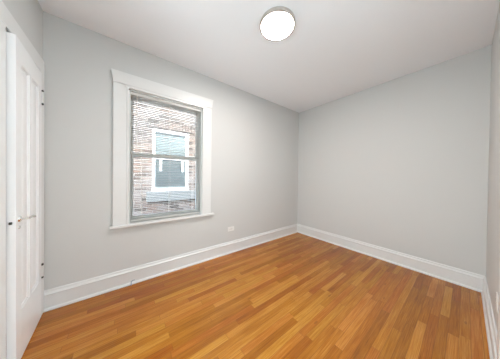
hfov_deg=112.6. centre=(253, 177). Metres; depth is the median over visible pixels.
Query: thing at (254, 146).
wall
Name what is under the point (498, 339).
door frame
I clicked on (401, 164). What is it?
wall
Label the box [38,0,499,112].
ceiling
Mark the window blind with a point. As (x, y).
(136, 95)
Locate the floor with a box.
[21,232,489,358]
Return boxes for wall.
[2,0,42,58]
[43,11,298,289]
[297,45,491,275]
[486,3,499,331]
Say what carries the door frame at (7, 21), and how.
attached to the wall at (28, 14)
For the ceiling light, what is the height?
0.047 m
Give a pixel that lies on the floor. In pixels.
(297, 295)
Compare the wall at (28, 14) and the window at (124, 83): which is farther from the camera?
the window at (124, 83)
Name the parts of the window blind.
ladder cord, rail, ladder cord, ladder cord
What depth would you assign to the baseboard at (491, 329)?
1.32 m
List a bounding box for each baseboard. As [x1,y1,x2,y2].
[43,224,296,312]
[297,224,483,291]
[481,276,497,358]
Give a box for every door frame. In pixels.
[0,0,43,358]
[497,260,499,358]
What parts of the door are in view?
latch plate, panel, lever handle, panel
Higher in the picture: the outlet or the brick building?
the brick building
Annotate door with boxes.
[6,31,43,358]
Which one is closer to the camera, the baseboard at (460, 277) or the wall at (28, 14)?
the wall at (28, 14)
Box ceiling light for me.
[260,6,294,40]
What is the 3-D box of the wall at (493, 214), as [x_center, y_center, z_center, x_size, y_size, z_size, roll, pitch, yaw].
[1.141,-0.098,0.625,3.700,2.700,0.120,0,1,-38]
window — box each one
[109,68,213,229]
[155,132,184,187]
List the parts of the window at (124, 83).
casing, sill, head casing, sash, sash, frame, casing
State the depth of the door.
1.13 m
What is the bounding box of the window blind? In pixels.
[130,92,200,221]
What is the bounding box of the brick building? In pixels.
[133,100,195,215]
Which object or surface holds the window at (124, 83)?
in the wall at (254, 146)
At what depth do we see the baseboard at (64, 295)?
1.98 m

